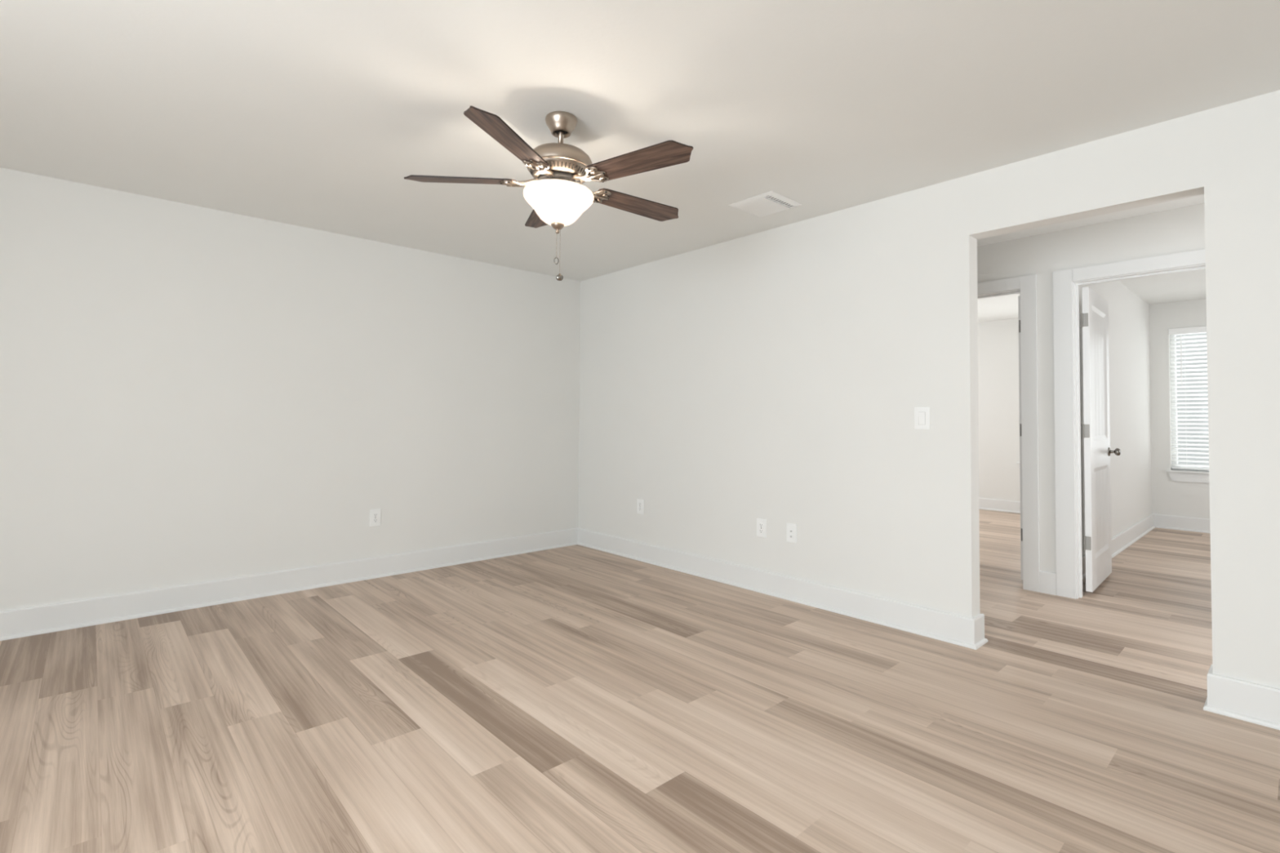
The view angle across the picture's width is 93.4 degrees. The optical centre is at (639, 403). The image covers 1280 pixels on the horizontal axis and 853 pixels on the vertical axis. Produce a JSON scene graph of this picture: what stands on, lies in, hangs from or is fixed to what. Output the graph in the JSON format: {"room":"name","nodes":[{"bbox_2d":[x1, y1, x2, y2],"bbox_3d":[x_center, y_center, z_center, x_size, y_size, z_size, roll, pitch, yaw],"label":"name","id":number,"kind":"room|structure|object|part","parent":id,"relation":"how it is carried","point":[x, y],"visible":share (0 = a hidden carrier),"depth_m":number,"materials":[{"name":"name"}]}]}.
{"room":"empty living room","nodes":[
{"label":"empty living room","id":0,"kind":"room"},
{"bbox_2d":[0,167,580,611],"bbox_3d":[-0.621,0.006,5.648,11.000,2.620,0.120,2,-2,-42],"label":"wall","id":1,"kind":"structure","parent":0,"point":[189,393],"depth_m":3.85,"materials":[{"name":"paint"}]},
{"bbox_2d":[0,528,577,640],"bbox_3d":[-2.559,1.163,3.758,5.400,0.146,0.028,2,-2,-42],"label":"baseboard","id":2,"kind":"structure","parent":1,"relation":"attached to","point":[18,623],"depth_m":3.82,"materials":[{"name":"paint"}]},
{"bbox_2d":[369,508,381,526],"bbox_3d":[-1.915,0.825,4.365,0.078,0.121,0.009,2,-2,-42],"label":"wall outlet","id":3,"kind":"object","parent":1,"relation":"attached to","point":[375,514],"visible":1,"depth_m":4.36,"materials":[{"name":"white plastic"}]},
{"bbox_2d":[0,509,1279,852],"bbox_3d":[2.153,1.235,2.556,11.050,0.001,8.250,2,-2,-42],"label":"floor","id":4,"kind":"structure","parent":0,"point":[572,699],"depth_m":2.27,"materials":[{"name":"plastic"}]},
{"bbox_2d":[0,0,1279,322],"bbox_3d":[2.113,-1.279,2.637,11.090,0.150,8.350,2,-2,-42],"label":"ceiling","id":5,"kind":"structure","parent":0,"point":[315,114],"depth_m":2.42,"materials":[{"name":"paint"}]},
{"bbox_2d":[404,106,693,280],"bbox_3d":[-0.301,-0.872,2.588,1.227,0.698,1.250,3,-1,-42],"label":"ceiling fan","id":6,"kind":"object","parent":5,"relation":"hanging from","point":[557,195],"visible":1,"depth_m":2.47,"materials":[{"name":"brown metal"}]},
{"bbox_3d":[-0.764,-0.953,2.572,0.480,0.006,0.134,2,10,0],"label":"blade","id":7,"kind":"part","parent":6,"relation":"part of","materials":[{"name":"brown wood"}]},
{"bbox_3d":[-0.472,-0.951,2.175,0.134,0.006,0.480,14,3,18],"label":"blade","id":8,"kind":"part","parent":6,"relation":"part of","materials":[{"name":"brown wood"}]},
{"bbox_3d":[-0.477,-0.936,2.973,0.134,0.006,0.480,-10,3,-18],"label":"blade","id":9,"kind":"part","parent":6,"relation":"part of","materials":[{"name":"brown wood"}]},
{"bbox_3d":[-0.348,-0.833,2.573,0.300,0.141,0.300,3,-1,-42],"label":"lamp shade","id":10,"kind":"part","parent":6,"relation":"part of","materials":[{"name":"white glass"}]},
{"bbox_3d":[-0.342,-0.538,2.566,0.029,0.031,0.029,0,-2,25],"label":"fluted knob","id":11,"kind":"part","parent":6,"relation":"part of","materials":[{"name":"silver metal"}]},
{"bbox_3d":[-0.006,-0.924,2.823,0.480,0.006,0.134,3,-13,-36],"label":"blade","id":12,"kind":"part","parent":6,"relation":"part of","materials":[{"name":"brown wood"}]},
{"bbox_3d":[-0.004,-0.933,2.329,0.480,0.006,0.134,1,-13,36],"label":"blade","id":13,"kind":"part","parent":6,"relation":"part of","materials":[{"name":"brown wood"}]},
{"bbox_2d":[728,191,802,217],"bbox_3d":[0.749,-1.180,3.602,0.310,0.016,0.310,2,-2,-42],"label":"ceiling vent","id":14,"kind":"object","parent":5,"relation":"in","point":[770,202],"visible":1,"depth_m":3.57,"materials":[{"name":"metal"}]},
{"bbox_2d":[764,195,796,208],"bbox_3d":[0.820,-1.181,3.524,0.258,0.014,0.047,2,-2,-42],"label":"grille","id":15,"kind":"object","parent":14,"relation":"attached to","point":[781,202],"depth_m":3.52,"materials":[{"name":"metal"}]},
{"bbox_2d":[577,89,1279,688],"bbox_3d":[2.170,0.028,2.697,0.114,2.460,8.000,2,-2,-42],"label":"wall","id":16,"kind":"structure","parent":0,"point":[779,375],"depth_m":3.46,"materials":[{"name":"paint"}]},
{"bbox_2d":[636,498,644,514],"bbox_3d":[0.002,0.846,4.960,0.009,0.121,0.078,2,-2,-42],"label":"wall outlet","id":17,"kind":"object","parent":16,"relation":"attached to","point":[640,503],"visible":1,"depth_m":4.95,"materials":[{"name":"white plastic"}]},
{"bbox_2d":[756,518,766,537],"bbox_3d":[0.818,0.838,4.064,0.009,0.121,0.078,2,-2,-42],"label":"wall outlet","id":18,"kind":"object","parent":16,"relation":"attached to","point":[761,523],"visible":1,"depth_m":4.06,"materials":[{"name":"white plastic"}]},
{"bbox_2d":[577,528,987,649],"bbox_3d":[0.616,1.198,4.366,0.170,0.146,3.405,2,-2,-42],"label":"baseboard","id":19,"kind":"structure","parent":16,"relation":"attached to","point":[963,631],"depth_m":3.76,"materials":[{"name":"paint"}]},
{"bbox_2d":[786,522,796,542],"bbox_3d":[0.975,0.833,3.887,0.017,0.121,0.074,2,-2,-42],"label":"outlet","id":20,"kind":"object","parent":16,"relation":"attached to","point":[791,528],"visible":1,"depth_m":3.88,"materials":[{"name":"white plastic"}]},
{"bbox_2d":[914,407,929,429],"bbox_3d":[1.540,0.080,3.295,0.011,0.121,0.080,2,-2,-42],"label":"light switch","id":21,"kind":"object","parent":16,"relation":"attached to","point":[922,415],"visible":1,"depth_m":3.29,"materials":[{"name":"white plastic"}]},
{"bbox_2d":[1203,664,1279,729],"bbox_3d":[3.593,1.133,1.099,0.170,0.146,3.754,2,-2,-42],"label":"baseboard","id":22,"kind":"object","parent":16,"relation":"attached to","point":[1244,700],"visible":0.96,"depth_m":2.35,"materials":[{"name":"paint"}]},
{"bbox_2d":[1017,295,1022,580],"bbox_3d":[3.007,0.246,4.559,0.769,2.030,0.175,2,-2,-42],"label":"door","id":23,"kind":"structure","parent":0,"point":[1019,296],"depth_m":4.32,"materials":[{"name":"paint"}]},
{"bbox_2d":[977,203,1204,573],"bbox_3d":[2.555,-0.006,4.402,0.116,2.620,6.000,2,-2,-42],"label":"wall","id":24,"kind":"structure","parent":0,"point":[1182,229],"depth_m":4.07,"materials":[{"name":"paint"}]},
{"bbox_2d":[977,274,1039,591],"bbox_3d":[2.444,0.203,4.516,0.150,2.167,0.956,2,-2,-42],"label":"door frame","id":25,"kind":"structure","parent":24,"relation":"attached to","point":[1025,286],"depth_m":4.15,"materials":[{"name":"paint"}]},
{"bbox_2d":[1039,570,1056,595],"bbox_3d":[2.744,1.204,4.057,0.016,0.146,0.096,2,-2,-42],"label":"baseboard","id":26,"kind":"structure","parent":24,"relation":"attached to","point":[1047,580],"depth_m":4.05,"materials":[{"name":"paint"}]},
{"bbox_2d":[1080,286,1120,591],"bbox_3d":[3.255,0.241,4.291,0.774,2.030,0.175,2,-2,-44],"label":"door","id":27,"kind":"structure","parent":24,"relation":"in","point":[1097,539],"depth_m":4.20,"materials":[{"name":"paint"}]},
{"bbox_3d":[3.522,0.357,4.479,0.066,0.066,0.074,2,-2,-44],"label":"knob","id":28,"kind":"part","parent":27,"relation":"part of","materials":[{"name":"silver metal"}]},
{"bbox_2d":[1053,248,1205,599],"bbox_3d":[3.167,0.187,3.722,0.150,2.167,0.997,2,-2,-42],"label":"door frame","id":29,"kind":"structure","parent":24,"relation":"attached to","point":[1066,283],"depth_m":3.98,"materials":[{"name":"paint"}]},
{"bbox_2d":[977,298,1209,519],"bbox_3d":[5.454,0.080,7.042,0.140,2.620,6.000,2,-2,-42],"label":"wall","id":30,"kind":"structure","parent":0,"point":[998,400],"depth_m":7.66,"materials":[{"name":"paint"}]},
{"bbox_2d":[978,497,1020,513],"bbox_3d":[3.079,1.273,6.688,3.794,0.146,3.290,2,-2,-42],"label":"baseboard","id":31,"kind":"structure","parent":30,"relation":"attached to","point":[1002,505],"depth_m":7.77,"materials":[{"name":"paint"}]},
{"bbox_2d":[1165,335,1208,483],"bbox_3d":[6.117,0.004,6.275,0.173,1.656,0.980,2,-2,-42],"label":"window","id":32,"kind":"structure","parent":30,"relation":"in","point":[1180,475],"depth_m":6.55,"materials":[{"name":"paint"}]},
{"bbox_3d":[6.093,0.724,6.239,0.123,0.021,0.980,2,-2,-42],"label":"sill","id":33,"kind":"part","parent":32,"relation":"part of","materials":[{"name":"paint"}]},
{"bbox_2d":[1168,325,1208,470],"bbox_3d":[6.106,-0.060,6.266,0.088,1.525,0.906,2,-2,-42],"label":"window blind","id":34,"kind":"object","parent":32,"relation":"attached to","point":[1195,330],"visible":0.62,"depth_m":6.49,"materials":[{"name":"white plastic"}]},
{"bbox_3d":[6.099,-0.036,6.259,0.002,1.440,0.652,2,-2,-42],"label":"ladder cord","id":35,"kind":"part","parent":34,"relation":"part of","materials":[{"name":"white fabric"}]},
{"bbox_3d":[6.112,0.693,6.257,0.049,0.018,0.898,2,-2,-42],"label":"rail","id":36,"kind":"part","parent":34,"relation":"part of","materials":[{"name":"white plastic"}]},
{"bbox_2d":[1079,280,1152,555],"bbox_3d":[4.232,0.097,5.462,3.794,2.490,0.110,2,-2,-42],"label":"wall partition","id":37,"kind":"structure","parent":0,"point":[1130,407],"depth_m":5.78,"materials":[{"name":"paint"}]},
{"bbox_2d":[1082,513,1209,578],"bbox_3d":[5.137,1.228,4.431,3.794,0.146,2.600,2,-2,-42],"label":"baseboard","id":38,"kind":"structure","parent":37,"relation":"attached to","point":[1127,537],"depth_m":6.34,"materials":[{"name":"paint"}]}
]}

